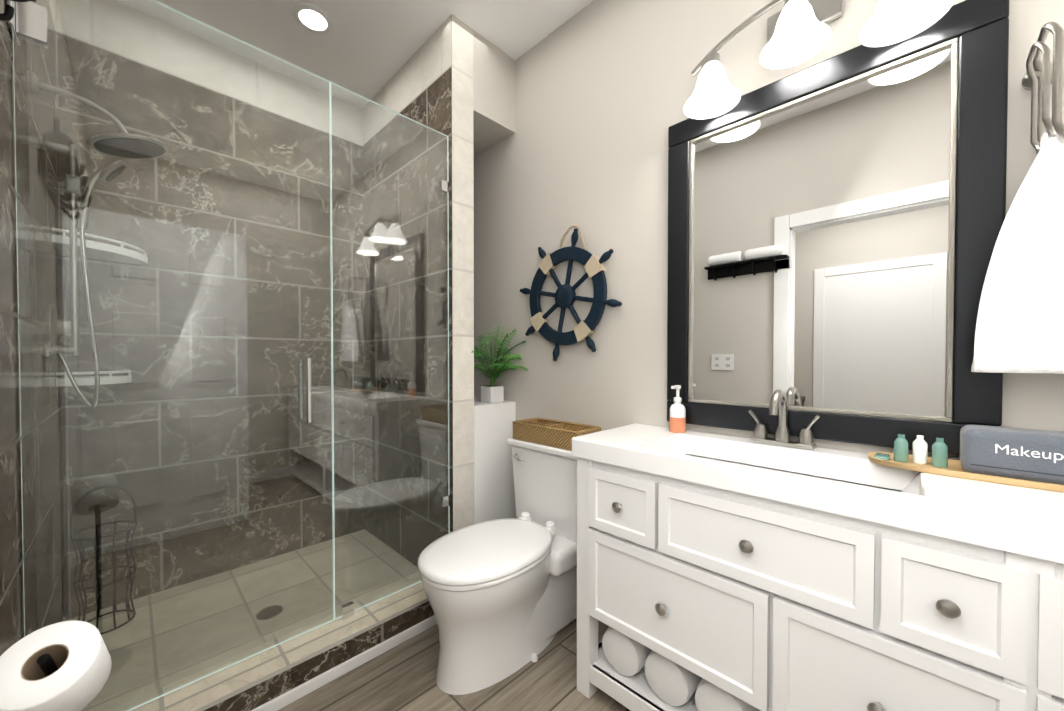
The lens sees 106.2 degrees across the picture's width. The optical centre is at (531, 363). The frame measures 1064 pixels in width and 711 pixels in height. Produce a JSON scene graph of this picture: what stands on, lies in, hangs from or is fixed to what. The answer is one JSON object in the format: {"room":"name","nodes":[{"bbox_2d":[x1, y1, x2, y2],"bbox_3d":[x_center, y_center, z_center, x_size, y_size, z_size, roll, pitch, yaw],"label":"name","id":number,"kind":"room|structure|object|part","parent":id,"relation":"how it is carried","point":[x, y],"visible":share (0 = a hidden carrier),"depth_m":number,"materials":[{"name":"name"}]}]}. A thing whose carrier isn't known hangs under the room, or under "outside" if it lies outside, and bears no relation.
{"room":"bathroom","nodes":[
{"label":"bathroom","id":0,"kind":"room"},
{"bbox_2d":[116,0,593,108],"bbox_3d":[-0.796,-1.671,0.201,4.010,0.100,4.000,1,1,45],"label":"ceiling","id":1,"kind":"structure","parent":0,"point":[367,49],"depth_m":1.96,"materials":[{"name":"white paint"}]},
{"bbox_2d":[293,3,332,33],"bbox_3d":[-1.044,-1.642,1.908,0.170,0.008,0.170,1,1,45],"label":"recessed light","id":2,"kind":"object","parent":1,"relation":"in","point":[312,18],"visible":1,"depth_m":1.90,"materials":[{"name":"white"}]},
{"bbox_2d":[451,14,452,396],"bbox_3d":[-0.698,-0.263,2.307,1.020,2.780,0.125,1,1,45],"label":"wall column","id":3,"kind":"structure","parent":0,"point":[452,252],"depth_m":1.90,"materials":[{"name":"grey paint"}]},
{"bbox_2d":[362,15,451,145],"bbox_3d":[-0.742,-1.532,2.242,1.020,0.240,0.001,1,1,45],"label":"wall tiles","id":4,"kind":"structure","parent":3,"relation":"attached to","point":[423,68],"depth_m":2.14,"materials":[{"name":"stone"}]},
{"bbox_2d":[278,619,629,710],"bbox_3d":[-0.796,1.209,0.244,4.010,0.100,4.000,1,1,45],"label":"floor","id":5,"kind":"structure","parent":0,"point":[401,677],"depth_m":1.41,"materials":[{"name":"wood"}]},
{"bbox_2d":[0,620,111,710],"bbox_3d":[-0.806,0.794,0.691,0.210,0.714,0.170,1,1,45],"label":"toilet paper roll","id":6,"kind":"object","parent":5,"relation":"on","point":[63,666],"visible":1,"depth_m":0.64,"materials":[{"name":"white paper"}]},
{"bbox_3d":[-0.794,0.520,0.665,0.098,0.122,0.028,1,1,45],"label":"arm","id":7,"kind":"part","parent":6,"relation":"part of"},
{"bbox_2d":[418,438,576,694],"bbox_3d":[-0.085,0.750,1.641,0.460,0.775,0.795,1,1,45],"label":"toilet","id":8,"kind":"object","parent":5,"relation":"on","point":[501,595],"visible":0.85,"depth_m":1.50,"materials":[{"name":"white ceramic"}]},
{"bbox_3d":[-0.167,0.709,1.557,0.396,0.030,0.560,1,1,45],"label":"lid","id":9,"kind":"part","parent":8,"relation":"part of","materials":[{"name":"white"}]},
{"bbox_3d":[-0.166,0.736,1.558,0.390,0.020,0.554,1,1,45],"label":"seat","id":10,"kind":"part","parent":8,"relation":"part of","materials":[{"name":"white"}]},
{"bbox_3d":[-0.130,0.942,1.598,0.376,0.392,0.648,1,1,45],"label":"bowl","id":11,"kind":"part","parent":8,"relation":"part of","materials":[{"name":"white ceramic"}]},
{"bbox_3d":[-0.063,0.439,1.851,0.073,0.021,0.020,1,1,45],"label":"lever handle","id":12,"kind":"part","parent":8,"relation":"part of","materials":[{"name":"silver metal"}]},
{"bbox_3d":[0.117,0.374,1.840,0.460,0.030,0.220,1,1,45],"label":"tank lid","id":13,"kind":"part","parent":8,"relation":"part of","materials":[{"name":"white ceramic"}]},
{"bbox_3d":[0.119,0.572,1.844,0.438,0.365,0.199,1,1,45],"label":"tank","id":14,"kind":"part","parent":8,"relation":"part of","materials":[{"name":"white ceramic"}]},
{"bbox_2d":[512,417,600,450],"bbox_3d":[0.106,0.317,1.842,0.390,0.082,0.180,1,1,45],"label":"basket","id":15,"kind":"object","parent":8,"relation":"on","point":[553,433],"visible":0.85,"depth_m":1.81,"materials":[{"name":"wicker"}]},
{"bbox_2d":[572,390,1063,710],"bbox_3d":[0.990,0.617,0.827,2.004,1.066,0.444,1,1,45],"label":"bathroom vanity","id":16,"kind":"object","parent":5,"relation":"on","point":[760,570],"visible":0.98,"depth_m":0.94,"materials":[{"name":"white wood"}]},
{"bbox_3d":[0.194,0.729,1.392,0.055,0.825,0.055,1,1,45],"label":"leg","id":17,"kind":"part","parent":16,"relation":"part of","materials":[{"name":"white wood"}]},
{"bbox_3d":[0.267,0.446,1.248,0.033,0.033,0.031,1,1,45],"label":"drawer knob","id":18,"kind":"part","parent":16,"relation":"part of","materials":[{"name":"silver metal"}]},
{"bbox_3d":[0.282,0.446,1.263,0.240,0.195,0.024,1,1,45],"label":"drawer","id":19,"kind":"part","parent":16,"relation":"part of","materials":[{"name":"white wood"}]},
{"bbox_3d":[0.871,1.069,0.713,1.870,0.055,0.020,1,1,45],"label":"rail","id":20,"kind":"part","parent":16,"relation":"part of","materials":[{"name":"white wood"}]},
{"bbox_2d":[594,640,697,710],"bbox_3d":[1.007,1.052,0.850,1.964,0.025,0.396,1,1,45],"label":"shelf","id":21,"kind":"object","parent":16,"relation":"attached to","point":[635,690],"depth_m":1.28,"materials":[{"name":"white wood"}]},
{"bbox_3d":[0.372,0.702,1.148,0.033,0.033,0.031,1,1,45],"label":"drawer knob","id":22,"kind":"part","parent":16,"relation":"part of","materials":[{"name":"silver metal"}]},
{"bbox_3d":[0.387,0.702,1.163,0.535,0.286,0.024,1,1,45],"label":"drawer","id":23,"kind":"part","parent":16,"relation":"part of","materials":[{"name":"white wood"}]},
{"bbox_3d":[0.531,0.450,0.988,0.033,0.033,0.031,1,1,45],"label":"drawer knob","id":24,"kind":"part","parent":16,"relation":"part of","materials":[{"name":"silver metal"}]},
{"bbox_3d":[0.545,0.450,1.002,0.477,0.195,0.024,1,1,45],"label":"drawer","id":25,"kind":"part","parent":16,"relation":"part of","materials":[{"name":"white wood"}]},
{"bbox_2d":[572,423,1063,563],"bbox_3d":[0.996,0.314,0.829,2.004,0.105,0.426,1,1,45],"label":"countertop","id":26,"kind":"structure","parent":16,"relation":"on","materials":[{"name":"white stone"}]},
{"bbox_2d":[669,385,685,432],"bbox_3d":[0.534,0.165,1.475,0.057,0.173,0.074,1,1,45],"label":"soap dispenser","id":27,"kind":"object","parent":26,"relation":"on","point":[677,416],"visible":1,"depth_m":1.46,"materials":[{"name":"white"}]},
{"bbox_2d":[670,402,685,432],"bbox_3d":[0.540,0.195,1.482,0.056,0.112,0.056,1,1,45],"label":"bottle","id":28,"kind":"object","parent":27,"relation":"attached to","point":[677,410],"depth_m":1.46,"materials":[{"name":"white plastic"}]},
{"bbox_2d":[749,390,819,449],"bbox_3d":[0.757,0.167,1.225,0.192,0.178,0.145,1,1,45],"label":"faucet","id":29,"kind":"object","parent":26,"relation":"on","point":[778,406],"depth_m":1.24,"materials":[{"name":"silver metal"}]},
{"bbox_2d":[868,424,1063,491],"bbox_3d":[1.045,0.203,0.940,0.392,0.112,0.152,1,1,45],"label":"tray","id":30,"kind":"object","parent":26,"relation":"on","point":[1028,458],"visible":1,"depth_m":0.89,"materials":[{"name":"brown wood"}]},
{"bbox_2d":[894,434,907,461],"bbox_3d":[0.953,0.216,1.032,0.027,0.070,0.028,1,1,45],"label":"bottle","id":31,"kind":"object","parent":30,"relation":"on","point":[900,443],"depth_m":1.02,"materials":[{"name":"teal glass"}]},
{"bbox_2d":[912,435,927,463],"bbox_3d":[0.985,0.216,1.014,0.027,0.070,0.028,1,1,45],"label":"bottle","id":32,"kind":"object","parent":30,"relation":"on","point":[920,447],"depth_m":1.01,"materials":[{"name":"white"}]},
{"bbox_2d":[932,437,947,467],"bbox_3d":[1.002,0.217,0.983,0.027,0.070,0.028,1,1,45],"label":"bottle","id":33,"kind":"object","parent":30,"relation":"on","point":[939,448],"depth_m":0.97,"materials":[{"name":"teal glass"}]},
{"bbox_2d":[960,424,1063,484],"bbox_3d":[1.099,0.201,0.890,0.198,0.105,0.115,1,1,45],"label":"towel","id":34,"kind":"object","parent":30,"relation":"on","point":[1034,455],"depth_m":0.87,"materials":[{"name":"grey fabric"}]},
{"bbox_3d":[0.707,0.707,0.817,0.033,0.033,0.031,1,1,45],"label":"drawer knob","id":35,"kind":"part","parent":16,"relation":"part of","materials":[{"name":"silver metal"}]},
{"bbox_3d":[0.722,0.707,0.832,0.383,0.286,0.024,1,1,45],"label":"drawer","id":36,"kind":"part","parent":16,"relation":"part of","materials":[{"name":"white wood"}]},
{"bbox_3d":[0.776,0.453,0.746,0.033,0.033,0.031,1,1,45],"label":"drawer knob","id":37,"kind":"part","parent":16,"relation":"part of","materials":[{"name":"silver metal"}]},
{"bbox_3d":[0.790,0.453,0.760,0.190,0.195,0.024,1,1,45],"label":"drawer","id":38,"kind":"part","parent":16,"relation":"part of","materials":[{"name":"white wood"}]},
{"bbox_3d":[0.878,0.739,0.716,0.055,0.825,0.055,1,1,45],"label":"leg","id":39,"kind":"part","parent":16,"relation":"part of","materials":[{"name":"white wood"}]},
{"bbox_3d":[1.003,0.711,0.553,0.385,0.286,0.024,1,1,45],"label":"drawer","id":40,"kind":"part","parent":16,"relation":"part of","materials":[{"name":"white wood"}]},
{"bbox_3d":[1.037,0.457,0.516,0.480,0.195,0.024,1,1,45],"label":"drawer","id":41,"kind":"part","parent":16,"relation":"part of","materials":[{"name":"white wood"}]},
{"bbox_3d":[-1.227,1.119,1.856,0.930,0.030,1.290,1,1,45],"label":"pan","id":42,"kind":"object","parent":5,"relation":"on","visible":0},
{"bbox_2d":[66,530,419,710],"bbox_3d":[-1.227,1.103,1.856,0.930,0.001,1.290,1,1,45],"label":"floor","id":43,"kind":"structure","parent":42,"relation":"on","point":[226,652],"depth_m":1.80,"materials":[{"name":"beige tile"}]},
{"bbox_2d":[70,485,136,633],"bbox_3d":[-1.809,0.809,1.696,0.192,0.590,0.196,1,1,45],"label":"toilet paper stand","id":44,"kind":"object","parent":43,"relation":"on","point":[96,576],"depth_m":1.68,"materials":[{"name":"black metal"}]},
{"bbox_3d":[-1.809,0.610,1.693,0.010,0.190,0.196,1,1,45],"label":"handle","id":45,"kind":"part","parent":44,"relation":"part of","materials":[{"name":"black metal"}]},
{"bbox_2d":[256,605,282,619],"bbox_3d":[-1.163,1.102,1.772,0.100,0.004,0.100,1,1,45],"label":"floor drain","id":46,"kind":"object","parent":43,"relation":"on","point":[269,612],"depth_m":1.77,"materials":[{"name":"silver metal"}]},
{"bbox_2d":[473,30,514,155],"bbox_3d":[-0.553,-1.460,2.435,1.020,0.390,0.285,1,1,45],"label":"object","id":47,"kind":"object","parent":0,"point":[493,94],"visible":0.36,"depth_m":2.09,"materials":[{"name":"grey paint"}]},
{"bbox_2d":[474,397,515,523],"bbox_3d":[-0.553,0.665,2.467,1.020,0.920,0.285,1,1,45],"label":"wall","id":48,"kind":"structure","parent":0,"point":[494,495],"depth_m":2.10,"materials":[{"name":"white paint"}]},
{"bbox_2d":[109,576,426,710],"bbox_3d":[-0.832,1.014,1.465,0.180,0.001,1.290,1,1,45],"label":"shower curb","id":49,"kind":"structure","parent":48,"relation":"attached to","point":[210,688],"depth_m":1.38,"materials":[{"name":"beige tile"}]},
{"bbox_2d":[6,0,449,710],"bbox_3d":[-0.853,-0.034,1.470,0.118,2.093,1.286,1,1,45],"label":"glass","id":50,"kind":"object","parent":49,"relation":"on","point":[28,22],"visible":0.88,"depth_m":1.29,"materials":[{"name":"clear glass"}]},
{"bbox_3d":[-0.865,0.094,1.505,0.054,0.248,0.018,1,1,45],"label":"handle","id":51,"kind":"part","parent":50,"relation":"part of","materials":[{"name":"silver metal"}]},
{"bbox_3d":[-0.820,0.095,1.460,0.054,0.248,0.018,1,1,45],"label":"handle","id":52,"kind":"part","parent":50,"relation":"part of","materials":[{"name":"silver metal"}]},
{"bbox_3d":[-0.588,-0.043,1.739,0.009,2.083,0.528,1,1,45],"label":"fixed panel","id":53,"kind":"part","parent":50,"relation":"part of","materials":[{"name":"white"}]},
{"bbox_2d":[194,599,427,710],"bbox_3d":[-0.832,1.078,1.466,0.180,0.125,1.290,1,1,45],"label":"sill","id":54,"kind":"structure","parent":48,"relation":"attached to","point":[246,687],"depth_m":1.38,"materials":[{"name":"beige stone"}]},
{"bbox_2d":[251,615,436,710],"bbox_3d":[-0.757,1.121,1.406,0.012,0.040,1.310,1,1,45],"label":"strip","id":55,"kind":"object","parent":54,"relation":"attached to","point":[304,689],"visible":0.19,"depth_m":1.46,"materials":[{"name":"white"}]},
{"bbox_2d":[204,601,433,710],"bbox_3d":[-0.767,1.065,1.401,0.001,0.073,1.290,1,1,45],"label":"shower curb side","id":56,"kind":"structure","parent":48,"relation":"attached to","point":[254,697],"depth_m":1.42,"materials":[{"name":"stone"}]},
{"bbox_2d":[362,66,452,566],"bbox_3d":[-0.742,-0.157,2.263,1.020,2.510,0.001,1,1,45],"label":"wall tile","id":57,"kind":"structure","parent":48,"relation":"attached to","point":[430,106],"depth_m":2.19,"materials":[{"name":"tile"}]},
{"bbox_2d":[452,15,473,530],"bbox_3d":[-0.334,-0.257,1.948,0.001,2.780,0.125,1,1,45],"label":"wall tiles","id":58,"kind":"structure","parent":48,"relation":"attached to","point":[463,261],"depth_m":1.94,"materials":[{"name":"beige tile"}]},
{"bbox_2d":[471,324,527,402],"bbox_3d":[-0.216,0.003,2.102,0.306,0.414,0.296,1,1,45],"label":"plant","id":59,"kind":"object","parent":48,"relation":"on","point":[491,393],"visible":0.96,"depth_m":2.14,"materials":[{"name":"green plant"}]},
{"bbox_3d":[-0.218,0.165,2.187,0.092,0.088,0.092,1,1,45],"label":"pot","id":60,"kind":"part","parent":59,"relation":"part of","materials":[{"name":"ceramic"}]},
{"bbox_2d":[474,0,1063,518],"bbox_3d":[0.574,-0.252,1.610,4.010,2.780,0.100,1,1,45],"label":"wall","id":61,"kind":"structure","parent":0,"point":[604,90],"depth_m":1.75,"materials":[{"name":"grey paint"}]},
{"bbox_2d":[520,225,621,360],"bbox_3d":[0.155,-0.328,1.906,0.618,0.631,0.046,1,1,45],"label":"wheel","id":62,"kind":"object","parent":61,"relation":"attached to","point":[564,295],"visible":0.98,"depth_m":1.87,"materials":[{"name":"blue wood"}]},
{"bbox_2d":[683,0,953,119],"bbox_3d":[0.777,-0.997,1.177,0.646,0.267,0.212,1,1,45],"label":"sconce","id":63,"kind":"object","parent":61,"relation":"attached to","point":[799,32],"visible":1,"depth_m":1.19,"materials":[{"name":"white glass"}]},
{"bbox_2d":[703,51,719,66],"bbox_3d":[0.597,-1.006,1.330,0.052,0.048,0.052,1,1,45],"label":"socket","id":64,"kind":"object","parent":63,"relation":"attached to","point":[712,58],"depth_m":1.31,"materials":[{"name":"silver metal"}]},
{"bbox_3d":[0.597,-0.947,1.331,0.054,0.082,0.054,1,1,45],"label":"bulb","id":65,"kind":"part","parent":63,"relation":"part of","materials":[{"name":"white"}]},
{"bbox_3d":[0.597,-0.931,1.331,0.176,0.130,0.176,1,1,45],"label":"lamp shade","id":66,"kind":"part","parent":63,"relation":"part of","materials":[{"name":"white glass"}]},
{"bbox_3d":[0.764,-1.038,1.164,0.609,0.109,0.016,1,1,45],"label":"arm","id":67,"kind":"part","parent":63,"relation":"part of"},
{"bbox_3d":[0.764,-1.003,1.165,0.054,0.082,0.054,1,1,45],"label":"bulb","id":68,"kind":"part","parent":63,"relation":"part of","materials":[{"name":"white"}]},
{"bbox_3d":[0.764,-0.987,1.165,0.176,0.130,0.176,1,1,45],"label":"lamp shade","id":69,"kind":"part","parent":63,"relation":"part of","materials":[{"name":"white glass"}]},
{"bbox_3d":[0.931,-0.942,1.000,0.054,0.082,0.054,1,1,45],"label":"bulb","id":70,"kind":"part","parent":63,"relation":"part of","materials":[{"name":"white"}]},
{"bbox_3d":[0.931,-0.926,1.000,0.176,0.130,0.176,1,1,45],"label":"lamp shade","id":71,"kind":"part","parent":63,"relation":"part of","materials":[{"name":"white glass"}]},
{"bbox_2d":[667,0,1009,455],"bbox_3d":[0.834,-0.339,1.257,0.847,1.135,0.032,1,1,45],"label":"vanity mirror","id":72,"kind":"object","parent":61,"relation":"attached to","point":[835,223],"visible":0.88,"depth_m":1.16,"materials":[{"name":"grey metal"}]},
{"bbox_3d":[0.562,-0.343,1.526,0.082,0.971,0.032,1,1,45],"label":"frame","id":73,"kind":"part","parent":72,"relation":"part of","materials":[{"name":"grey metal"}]},
{"bbox_3d":[0.838,-0.339,1.262,0.659,0.947,0.012,1,1,45],"label":"glass","id":74,"kind":"part","parent":72,"relation":"part of","materials":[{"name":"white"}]},
{"bbox_3d":[0.834,0.187,1.265,0.847,0.082,0.032,1,1,45],"label":"frame","id":75,"kind":"part","parent":72,"relation":"part of","materials":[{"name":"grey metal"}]},
{"bbox_3d":[0.834,-0.866,1.249,0.847,0.082,0.032,1,1,45],"label":"frame","id":76,"kind":"part","parent":72,"relation":"part of","materials":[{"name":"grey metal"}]},
{"bbox_3d":[1.106,-0.335,0.989,0.082,0.971,0.032,1,1,45],"label":"frame","id":77,"kind":"part","parent":72,"relation":"part of","materials":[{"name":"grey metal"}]},
{"bbox_2d":[971,21,1063,373],"bbox_3d":[1.190,-0.340,0.791,0.432,0.722,0.195,1,1,45],"label":"towel ring","id":78,"kind":"object","parent":61,"relation":"attached to","point":[1020,323],"visible":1,"depth_m":0.84,"materials":[{"name":"silver metal"}]},
{"bbox_2d":[971,137,1063,373],"bbox_3d":[1.157,-0.220,0.759,0.432,0.482,0.061,1,1,45],"label":"towel","id":79,"kind":"object","parent":78,"relation":"hanging from","point":[1020,322],"depth_m":0.85,"materials":[{"name":"white fabric"}]},
{"bbox_3d":[-1.449,-0.263,2.343,0.100,2.780,1.900,1,1,45],"label":"wall","id":80,"kind":"structure","parent":0,"visible":0},
{"bbox_2d":[55,0,361,145],"bbox_3d":[-1.557,-1.530,2.142,0.001,0.240,1.290,1,1,45],"label":"wall tile","id":81,"kind":"structure","parent":80,"relation":"attached to","point":[249,75],"depth_m":2.02,"materials":[{"name":"tile"}]},
{"bbox_2d":[56,31,364,619],"bbox_3d":[-1.556,-0.155,2.163,0.001,2.510,1.290,1,1,45],"label":"wall tile","id":82,"kind":"structure","parent":80,"relation":"attached to","point":[228,228],"depth_m":2.05,"materials":[{"name":"stone"}]},
{"bbox_3d":[-1.349,-0.243,0.979,1.960,2.780,0.100,1,1,45],"label":"wall","id":83,"kind":"structure","parent":0,"visible":0},
{"bbox_2d":[0,0,35,20],"bbox_3d":[-0.772,-0.684,0.546,0.540,0.190,0.101,1,1,45],"label":"hook rail","id":84,"kind":"object","parent":83,"relation":"attached to","point":[7,14],"visible":1,"depth_m":0.69,"materials":[{"name":"black metal"}]},
{"bbox_2d":[0,0,65,655],"bbox_3d":[-1.569,-0.127,1.271,1.240,2.540,0.001,1,1,45],"label":"wall tiles","id":85,"kind":"structure","parent":83,"relation":"attached to","point":[13,603],"depth_m":1.11,"materials":[{"name":"stone"}]},
{"bbox_2d":[31,72,168,408],"bbox_3d":[-1.556,-0.366,1.474,0.557,1.068,0.312,1,1,45],"label":"shower head","id":86,"kind":"object","parent":85,"relation":"attached to","point":[130,144],"depth_m":1.41},
{"bbox_2d":[48,341,61,353],"bbox_3d":[-1.722,-0.060,1.444,0.048,0.048,0.030,1,1,45],"label":"outlet","id":87,"kind":"object","parent":86,"relation":"attached to","point":[59,345],"depth_m":1.44,"materials":[{"name":"silver metal"}]},
{"bbox_3d":[-1.783,-0.141,1.523,0.170,0.170,0.057,1,1,45],"label":"valve plate","id":88,"kind":"part","parent":86,"relation":"part of","materials":[{"name":"silver metal"}]},
{"bbox_3d":[-1.464,-0.827,1.310,0.017,0.099,0.208,1,1,45],"label":"arm","id":89,"kind":"part","parent":86,"relation":"part of"},
{"bbox_3d":[-1.577,-0.600,1.440,0.021,0.242,0.085,1,1,45],"label":"hand handle","id":90,"kind":"part","parent":86,"relation":"part of","materials":[{"name":"silver metal"}]},
{"bbox_2d":[49,0,55,29],"bbox_3d":[-1.569,-1.517,1.250,1.240,0.240,0.001,1,1,45],"label":"wall tiles","id":91,"kind":"structure","parent":83,"relation":"attached to","point":[51,5],"depth_m":1.64,"materials":[{"name":"tile"}]},
{"bbox_2d":[56,370,131,386],"bbox_3d":[-1.858,0.058,1.709,0.210,0.056,0.210,1,1,45],"label":"shower shelf","id":92,"kind":"object","parent":83,"relation":"attached to","point":[93,379],"depth_m":1.67,"materials":[{"name":"white plastic"}]},
{"bbox_3d":[-1.859,0.036,1.709,0.210,0.012,0.210,1,1,45],"label":"rail","id":93,"kind":"part","parent":92,"relation":"part of","materials":[{"name":"white plastic"}]},
{"bbox_2d":[52,228,147,264],"bbox_3d":[-1.816,-0.492,1.701,0.270,0.056,0.270,1,1,45],"label":"shower shelf","id":94,"kind":"object","parent":83,"relation":"attached to","point":[106,257],"depth_m":1.67,"materials":[{"name":"white plastic"}]},
{"bbox_3d":[-1.817,-0.514,1.701,0.268,0.012,0.268,1,1,45],"label":"rail","id":95,"kind":"part","parent":94,"relation":"part of","materials":[{"name":"white plastic"}]}
]}

